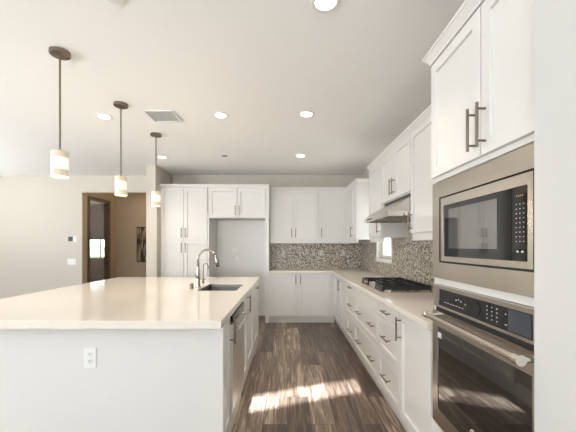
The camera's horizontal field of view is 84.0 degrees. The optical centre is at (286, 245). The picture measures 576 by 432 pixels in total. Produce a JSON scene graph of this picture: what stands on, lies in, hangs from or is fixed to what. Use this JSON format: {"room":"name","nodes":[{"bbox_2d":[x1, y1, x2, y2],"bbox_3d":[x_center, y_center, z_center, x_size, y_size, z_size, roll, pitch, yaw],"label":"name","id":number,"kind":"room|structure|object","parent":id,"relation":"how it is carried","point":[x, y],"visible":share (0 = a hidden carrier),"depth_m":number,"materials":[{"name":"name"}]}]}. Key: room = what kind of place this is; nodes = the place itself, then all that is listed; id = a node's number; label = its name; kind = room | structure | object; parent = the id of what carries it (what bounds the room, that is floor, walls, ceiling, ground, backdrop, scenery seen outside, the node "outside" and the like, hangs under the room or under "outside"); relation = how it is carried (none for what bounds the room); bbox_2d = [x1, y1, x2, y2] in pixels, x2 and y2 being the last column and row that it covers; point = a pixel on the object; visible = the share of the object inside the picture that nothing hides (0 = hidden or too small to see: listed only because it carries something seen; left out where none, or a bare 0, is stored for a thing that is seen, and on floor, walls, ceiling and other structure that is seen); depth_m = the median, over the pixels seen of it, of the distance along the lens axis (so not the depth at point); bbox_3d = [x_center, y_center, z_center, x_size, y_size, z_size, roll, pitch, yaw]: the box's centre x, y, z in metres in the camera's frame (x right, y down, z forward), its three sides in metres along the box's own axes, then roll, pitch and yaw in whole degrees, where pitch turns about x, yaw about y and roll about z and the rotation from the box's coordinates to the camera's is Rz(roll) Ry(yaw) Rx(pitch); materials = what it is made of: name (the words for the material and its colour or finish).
{"room":"kitchen","nodes":[
{"label":"kitchen","id":0,"kind":"room"},
{"bbox_2d":[0,176,145,298],"bbox_3d":[-4.510,-0.015,6.425,4.180,2.750,0.150,0,0,0],"label":"wall","id":1,"kind":"structure","parent":0,"point":[38,214],"depth_m":6.35,"materials":[{"name":"beige paint"}]},
{"bbox_2d":[68,259,75,264],"bbox_3d":[-4.270,0.310,6.345,0.160,0.115,0.010,0,0,0],"label":"light switch","id":2,"kind":"object","parent":1,"relation":"attached to","point":[70,261],"visible":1,"depth_m":6.34,"materials":[{"name":"white plastic"}]},
{"bbox_2d":[82,192,145,283],"bbox_3d":[-3.251,0.145,6.425,1.641,2.430,0.160,0,0,0],"label":"trim","id":3,"kind":"structure","parent":1,"relation":"attached to","point":[84,194],"depth_m":6.41,"materials":[{"name":"beige paint"}]},
{"bbox_2d":[90,204,103,281],"bbox_3d":[-6.350,-0.015,10.660,3.700,2.750,0.120,0,0,0],"label":"wall","id":4,"kind":"structure","parent":0,"point":[96,264],"depth_m":10.60,"materials":[{"name":"beige paint"}]},
{"bbox_2d":[90,205,103,239],"bbox_3d":[-6.200,-0.770,10.557,1.500,1.140,0.015,0,0,0],"label":"roller shade","id":5,"kind":"object","parent":4,"relation":"attached to","point":[96,211],"visible":0.29,"depth_m":10.55,"materials":[{"name":"grey"}]},
{"bbox_2d":[90,240,103,257],"bbox_3d":[-6.200,-0.265,10.650,1.600,1.350,0.060,0,0,0],"label":"window","id":6,"kind":"structure","parent":4,"relation":"in","point":[100,240],"depth_m":10.62,"materials":[{"name":"white paint"}]},
{"bbox_2d":[87,194,115,278],"bbox_3d":[-4.550,-0.015,7.460,0.100,2.750,1.920,0,0,0],"label":"wall","id":7,"kind":"structure","parent":0,"point":[110,197],"depth_m":8.25,"materials":[{"name":"brown paint"}]},
{"bbox_2d":[87,195,109,282],"bbox_3d":[-4.543,0.110,7.670,0.115,2.500,0.920,0,0,0],"label":"trim","id":8,"kind":"structure","parent":7,"relation":"attached to","point":[106,202],"depth_m":8.05,"materials":[{"name":"brown paint"}]},
{"bbox_2d":[116,194,145,276],"bbox_3d":[-3.450,-0.015,8.485,2.300,2.750,0.130,0,0,0],"label":"wall","id":9,"kind":"structure","parent":0,"point":[131,208],"depth_m":8.42,"materials":[{"name":"beige paint"}]},
{"bbox_2d":[137,227,145,261],"bbox_3d":[-3.690,-0.040,8.399,0.500,0.920,0.039,0,0,0],"label":"framed picture","id":10,"kind":"object","parent":9,"relation":"attached to","point":[141,231],"visible":0.36,"depth_m":8.38,"materials":[{"name":"black"}]},
{"bbox_2d":[146,165,172,276],"bbox_3d":[-2.330,-0.015,5.885,0.180,2.750,0.770,0,0,0],"label":"wall","id":11,"kind":"structure","parent":0,"point":[153,214],"depth_m":5.50,"materials":[{"name":"beige paint"}]},
{"bbox_2d":[0,0,464,203],"bbox_3d":[-3.300,-1.440,1.175,9.800,0.100,19.150,0,0,0],"label":"ceiling","id":12,"kind":"structure","parent":0,"point":[358,65],"depth_m":2.69,"materials":[{"name":"white paint"}]},
{"bbox_2d":[48,46,70,177],"bbox_3d":[-1.625,-0.937,2.290,0.132,0.904,0.132,0,0,0],"label":"pendant lamp","id":13,"kind":"object","parent":12,"relation":"hanging from","point":[59,158],"visible":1,"depth_m":2.26,"materials":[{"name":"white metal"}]},
{"bbox_2d":[51,149,68,177],"bbox_3d":[-1.625,-0.586,2.290,0.107,0.182,0.107,0,0,0],"label":"diffuser","id":14,"kind":"object","parent":13,"relation":"attached to","point":[59,158],"depth_m":2.25,"materials":[{"name":"beige glass"}]},
{"bbox_2d":[95,113,112,119],"bbox_3d":[-1.960,-1.387,3.430,0.168,0.006,0.168,0,0,0],"label":"recessed light","id":15,"kind":"object","parent":12,"relation":"in","point":[99,115],"visible":1,"depth_m":3.42,"materials":[{"name":"white"}]},
{"bbox_2d":[107,0,125,3],"bbox_3d":[-0.960,-1.383,1.770,0.126,0.014,0.126,0,0,0],"label":"smoke detector","id":16,"kind":"object","parent":12,"relation":"attached to","point":[111,1],"visible":1,"depth_m":1.80,"materials":[{"name":"white plastic"}]},
{"bbox_2d":[113,101,127,195],"bbox_3d":[-1.625,-0.937,3.130,0.132,0.904,0.132,0,0,0],"label":"pendant lamp","id":17,"kind":"object","parent":12,"relation":"hanging from","point":[120,181],"visible":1,"depth_m":3.11,"materials":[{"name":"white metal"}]},
{"bbox_2d":[115,176,126,195],"bbox_3d":[-1.625,-0.586,3.130,0.107,0.182,0.107,0,0,0],"label":"diffuser","id":18,"kind":"object","parent":17,"relation":"attached to","point":[120,181],"depth_m":3.09,"materials":[{"name":"beige glass"}]},
{"bbox_2d":[150,132,161,206],"bbox_3d":[-1.625,-0.937,3.970,0.132,0.904,0.132,0,0,0],"label":"pendant lamp","id":19,"kind":"object","parent":12,"relation":"hanging from","point":[155,195],"visible":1,"depth_m":3.95,"materials":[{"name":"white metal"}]},
{"bbox_2d":[151,191,160,206],"bbox_3d":[-1.625,-0.586,3.970,0.107,0.182,0.107,0,0,0],"label":"diffuser","id":20,"kind":"object","parent":19,"relation":"attached to","point":[155,195],"depth_m":3.93,"materials":[{"name":"beige glass"}]},
{"bbox_2d":[142,110,182,122],"bbox_3d":[-1.320,-1.384,3.420,0.310,0.012,0.310,0,0,0],"label":"ceiling vent","id":21,"kind":"object","parent":12,"relation":"in","point":[158,116],"visible":1,"depth_m":3.42,"materials":[{"name":"white metal"}]},
{"bbox_2d":[212,112,228,118],"bbox_3d":[-0.705,-1.387,3.395,0.168,0.006,0.168,0,0,0],"label":"recessed light","id":22,"kind":"object","parent":12,"relation":"in","point":[221,115],"visible":1,"depth_m":3.39,"materials":[{"name":"white"}]},
{"bbox_2d":[299,111,313,117],"bbox_3d":[0.205,-1.387,3.370,0.168,0.006,0.168,0,0,0],"label":"recessed light","id":23,"kind":"object","parent":12,"relation":"in","point":[305,114],"visible":1,"depth_m":3.37,"materials":[{"name":"white"}]},
{"bbox_2d":[311,0,340,12],"bbox_3d":[0.220,-1.387,1.820,0.168,0.006,0.168,0,0,0],"label":"recessed light","id":24,"kind":"object","parent":12,"relation":"in","point":[322,6],"visible":1,"depth_m":1.84,"materials":[{"name":"white plastic"}]},
{"bbox_2d":[173,175,361,268],"bbox_3d":[-0.410,-0.015,6.360,4.020,2.750,0.180,0,0,0],"label":"wall","id":25,"kind":"structure","parent":0,"point":[272,180],"depth_m":6.27,"materials":[{"name":"beige paint"}]},
{"bbox_2d":[258,310,264,315],"bbox_3d":[-0.880,1.305,6.263,1.000,0.110,0.015,0,0,0],"label":"baseboard","id":26,"kind":"structure","parent":25,"relation":"attached to","point":[260,312],"depth_m":6.25,"materials":[{"name":"white paint"}]},
{"bbox_2d":[270,187,318,242],"bbox_3d":[0.134,-0.570,6.073,0.903,1.040,0.390,0,0,0],"label":"upper cabinet","id":27,"kind":"object","parent":25,"relation":"attached to","point":[294,211],"visible":0.98,"depth_m":5.93,"materials":[{"name":"white paint"}]},
{"bbox_2d":[271,243,360,267],"bbox_3d":[0.567,0.195,6.263,1.778,0.489,0.012,0,0,0],"label":"backsplash","id":28,"kind":"structure","parent":25,"relation":"attached to","point":[297,255],"depth_m":6.26,"materials":[{"name":"tile"}]},
{"bbox_2d":[318,250,323,255],"bbox_3d":[0.670,0.140,6.252,0.118,0.115,0.009,0,0,0],"label":"electrical outlet","id":29,"kind":"object","parent":28,"relation":"attached to","point":[320,252],"visible":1,"depth_m":6.25,"materials":[{"name":"white plastic"}]},
{"bbox_2d":[319,187,365,242],"bbox_3d":[1.026,-0.570,6.073,0.883,1.040,0.390,0,0,0],"label":"upper cabinet","id":30,"kind":"object","parent":25,"relation":"attached to","point":[333,201],"visible":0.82,"depth_m":5.93,"materials":[{"name":"white paint"}]},
{"bbox_2d":[231,316,405,431],"bbox_3d":[-3.300,1.410,1.175,9.800,0.100,19.150,0,0,0],"label":"floor","id":31,"kind":"structure","parent":0,"point":[302,376],"depth_m":3.10,"materials":[{"name":"brown wood"}]},
{"bbox_2d":[0,318,235,431],"bbox_3d":[-1.354,0.924,2.135,1.992,0.872,0.254,0,0,0],"label":"base cabinet","id":32,"kind":"object","parent":31,"relation":"on","point":[142,380],"visible":0.87,"depth_m":2.01,"materials":[{"name":"white paint"}]},
{"bbox_2d":[84,348,95,367],"bbox_3d":[-1.235,0.700,2.005,0.075,0.125,0.009,0,0,0],"label":"electrical outlet","id":33,"kind":"object","parent":32,"relation":"attached to","point":[89,353],"visible":1,"depth_m":2.00,"materials":[{"name":"white plastic"}]},
{"bbox_2d":[87,352,92,356],"bbox_3d":[-1.235,0.678,2.002,0.034,0.028,0.003,0,0,0],"label":"socket","id":34,"kind":"object","parent":33,"relation":"attached to","point":[89,354],"depth_m":2.00,"materials":[{"name":"white plastic"}]},
{"bbox_2d":[87,359,92,363],"bbox_3d":[-1.235,0.722,2.002,0.034,0.028,0.003,0,0,0],"label":"socket","id":35,"kind":"object","parent":33,"relation":"attached to","point":[89,361],"depth_m":2.00,"materials":[{"name":"grey plastic"}]},
{"bbox_2d":[0,277,259,328],"bbox_3d":[-1.387,0.463,3.205,1.997,0.046,2.650,0,0,0],"label":"countertop","id":36,"kind":"structure","parent":32,"relation":"on","point":[118,302],"depth_m":2.37,"materials":[{"name":"beige stone"}]},
{"bbox_2d":[201,263,208,282],"bbox_3d":[-0.975,0.322,3.800,0.100,0.236,0.040,0,0,0],"label":"filter faucet","id":37,"kind":"object","parent":36,"relation":"on","point":[203,279],"visible":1,"depth_m":3.80,"materials":[{"name":"silver metal"}]},
{"bbox_2d":[195,249,219,287],"bbox_3d":[-0.845,0.234,3.363,0.259,0.412,0.134,0,0,0],"label":"kitchen faucet","id":38,"kind":"object","parent":36,"relation":"on","point":[197,274],"visible":1,"depth_m":3.39,"materials":[{"name":"silver metal"}]},
{"bbox_2d":[198,284,242,290],"bbox_3d":[-0.698,0.570,3.455,0.435,0.238,0.650,0,0,0],"label":"sink","id":39,"kind":"object","parent":36,"relation":"in","point":[213,287],"visible":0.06,"depth_m":3.76,"materials":[{"name":"silver metal"}]},
{"bbox_2d":[160,184,207,276],"bbox_3d":[-1.816,0.135,5.933,0.832,2.450,0.670,0,0,0],"label":"pantry cabinet","id":40,"kind":"object","parent":31,"relation":"on","point":[184,207],"visible":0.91,"depth_m":5.65,"materials":[{"name":"white paint"}]},
{"bbox_2d":[207,184,269,322],"bbox_3d":[-0.859,0.135,5.933,1.078,2.450,0.670,0,0,0],"label":"tall cabinet","id":41,"kind":"object","parent":31,"relation":"on","point":[238,214],"visible":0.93,"depth_m":5.99,"materials":[{"name":"white paint"}]},
{"bbox_2d":[228,302,248,431],"bbox_3d":[-0.762,0.926,2.566,0.856,0.868,0.600,0,0,0],"label":"dishwasher","id":42,"kind":"object","parent":31,"relation":"on","point":[236,350],"visible":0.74,"depth_m":2.44,"materials":[{"name":"grey metal"}]},
{"bbox_2d":[241,289,252,392],"bbox_3d":[-0.779,0.924,3.325,0.842,0.872,0.910,0,0,0],"label":"base cabinet","id":43,"kind":"object","parent":31,"relation":"on","point":[248,301],"visible":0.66,"depth_m":3.32,"materials":[{"name":"white paint"}]},
{"bbox_2d":[251,283,259,360],"bbox_3d":[-0.779,0.924,4.135,0.842,0.872,0.710,0,0,0],"label":"base cabinet","id":44,"kind":"object","parent":31,"relation":"on","point":[255,289],"visible":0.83,"depth_m":4.14,"materials":[{"name":"white paint"}]},
{"bbox_2d":[269,273,334,321],"bbox_3d":[0.263,0.922,5.933,1.165,0.876,0.670,0,0,0],"label":"base cabinet","id":45,"kind":"object","parent":31,"relation":"on","point":[293,297],"visible":0.98,"depth_m":5.65,"materials":[{"name":"white paint"}]},
{"bbox_2d":[334,275,342,331],"bbox_3d":[1.147,0.922,5.629,0.643,0.876,1.278,0,0,0],"label":"base cabinet","id":46,"kind":"object","parent":31,"relation":"on","point":[336,278],"visible":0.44,"depth_m":5.31,"materials":[{"name":"white paint"}]},
{"bbox_2d":[269,268,434,329],"bbox_3d":[0.575,0.462,4.051,1.786,0.043,4.433,0,0,0],"label":"countertop","id":47,"kind":"structure","parent":46,"relation":"on","point":[411,306],"depth_m":2.90,"materials":[{"name":"beige stone"}]},
{"bbox_2d":[361,277,432,292],"bbox_3d":[1.133,0.406,3.430,0.495,0.066,0.860,0,0,0],"label":"gas cooktop","id":48,"kind":"object","parent":47,"relation":"in","point":[381,284],"visible":0.98,"depth_m":3.15,"materials":[{"name":"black metal"}]},
{"bbox_2d":[338,278,349,342],"bbox_3d":[1.125,0.922,4.715,0.685,0.876,0.550,0,0,0],"label":"base cabinet","id":49,"kind":"object","parent":31,"relation":"on","point":[343,289],"visible":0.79,"depth_m":4.75,"materials":[{"name":"white paint"}]},
{"bbox_2d":[346,282,358,356],"bbox_3d":[1.125,0.922,4.175,0.685,0.876,0.530,0,0,0],"label":"base cabinet","id":50,"kind":"object","parent":31,"relation":"on","point":[350,303],"visible":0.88,"depth_m":4.16,"materials":[{"name":"white paint"}]},
{"bbox_2d":[355,287,383,395],"bbox_3d":[1.125,0.922,3.405,0.685,0.876,1.010,0,0,0],"label":"base cabinet","id":51,"kind":"object","parent":31,"relation":"on","point":[366,306],"visible":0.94,"depth_m":3.31,"materials":[{"name":"white paint"}]},
{"bbox_2d":[378,301,405,429],"bbox_3d":[1.125,0.922,2.625,0.685,0.876,0.550,0,0,0],"label":"base cabinet","id":52,"kind":"object","parent":31,"relation":"on","point":[389,349],"visible":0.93,"depth_m":2.59,"materials":[{"name":"white paint"}]},
{"bbox_2d":[395,314,432,431],"bbox_3d":[1.125,0.922,2.092,0.685,0.876,0.515,0,0,0],"label":"base cabinet","id":53,"kind":"object","parent":31,"relation":"on","point":[416,342],"visible":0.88,"depth_m":2.08,"materials":[{"name":"white paint"}]},
{"bbox_2d":[422,0,533,431],"bbox_3d":[1.125,0.135,1.379,0.685,2.450,0.988,0,0,0],"label":"tall cabinet","id":54,"kind":"object","parent":31,"relation":"on","point":[481,64],"visible":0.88,"depth_m":1.35,"materials":[{"name":"white paint"}]},
{"bbox_2d":[422,284,533,431],"bbox_3d":[1.063,0.590,1.421,0.634,0.756,0.753,0,0,0],"label":"wall oven","id":55,"kind":"object","parent":54,"relation":"in","point":[483,345],"visible":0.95,"depth_m":1.35,"materials":[{"name":"grey metal"}]},
{"bbox_2d":[433,142,533,297],"bbox_3d":[1.060,-0.086,1.425,0.480,0.518,0.757,0,0,0],"label":"microwave","id":56,"kind":"object","parent":54,"relation":"in","point":[483,214],"visible":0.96,"depth_m":1.30,"materials":[{"name":"grey metal"}]},
{"bbox_2d":[362,170,408,258],"bbox_3d":[1.535,-0.015,3.575,0.130,2.750,5.390,0,0,0],"label":"wall","id":57,"kind":"structure","parent":0,"point":[366,174],"depth_m":5.15,"materials":[{"name":"beige paint"}]},
{"bbox_2d":[347,178,369,242],"bbox_3d":[1.275,-0.570,5.550,0.385,1.040,0.780,0,0,0],"label":"upper cabinet","id":58,"kind":"object","parent":57,"relation":"attached to","point":[358,188],"visible":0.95,"depth_m":5.20,"materials":[{"name":"white paint"}]},
{"bbox_2d":[376,238,392,263],"bbox_3d":[1.518,-0.273,4.810,0.145,1.035,0.780,0,0,0],"label":"window","id":59,"kind":"structure","parent":57,"relation":"in","point":[384,244],"depth_m":5.11,"materials":[{"name":"white paint"}]},
{"bbox_2d":[367,156,408,241],"bbox_3d":[1.275,-0.570,4.140,0.385,1.040,0.600,0,0,0],"label":"upper cabinet","id":60,"kind":"object","parent":57,"relation":"attached to","point":[378,232],"visible":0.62,"depth_m":3.98,"materials":[{"name":"white paint"}]},
{"bbox_2d":[379,127,410,204],"bbox_3d":[1.275,-0.793,3.380,0.385,0.593,0.920,0,0,0],"label":"upper cabinet","id":61,"kind":"object","parent":57,"relation":"attached to","point":[396,158],"visible":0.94,"depth_m":3.30,"materials":[{"name":"white paint"}]},
{"bbox_2d":[364,194,410,222],"bbox_3d":[1.187,-0.386,3.380,0.536,0.220,0.910,0,0,0],"label":"range hood","id":62,"kind":"object","parent":61,"relation":"attached to","point":[395,211],"visible":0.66,"depth_m":3.19,"materials":[{"name":"silver metal"}]},
{"bbox_2d":[362,223,434,289],"bbox_3d":[1.463,0.085,4.045,0.012,0.709,4.421,0,0,0],"label":"backsplash","id":63,"kind":"structure","parent":57,"relation":"attached to","point":[411,260],"depth_m":3.87,"materials":[{"name":"tile"}]},
{"bbox_2d":[407,104,434,240],"bbox_3d":[1.275,-0.570,2.380,0.385,1.040,1.080,0,0,0],"label":"upper cabinet","id":64,"kind":"object","parent":57,"relation":"attached to","point":[421,214],"visible":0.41,"depth_m":2.70,"materials":[{"name":"white paint"}]},
{"bbox_2d":[534,0,575,431],"bbox_3d":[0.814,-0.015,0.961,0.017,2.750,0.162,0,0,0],"label":"wall","id":65,"kind":"structure","parent":0,"point":[554,20],"depth_m":0.96,"materials":[{"name":"grey paint"}]},
{"label":"outside","id":66,"kind":"structure","parent":0,"visible":0},
{"bbox_3d":[0.000,1.570,7.500,60.000,0.180,75.000,0,0,0],"label":"ground","id":67,"kind":"structure","parent":66,"visible":0},
{"bbox_2d":[90,246,103,256],"bbox_3d":[-10.000,0.745,14.950,12.000,1.470,0.900,0,0,0],"label":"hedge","id":68,"kind":"object","parent":67,"relation":"on","point":[94,250],"visible":0.02,"depth_m":14.50,"materials":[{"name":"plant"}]},
{"bbox_2d":[90,240,103,245],"bbox_3d":[-11.000,-1.180,24.500,13.000,5.320,6.400,0,0,0],"label":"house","id":69,"kind":"structure","parent":67,"relation":"on","point":[92,242],"depth_m":22.00,"materials":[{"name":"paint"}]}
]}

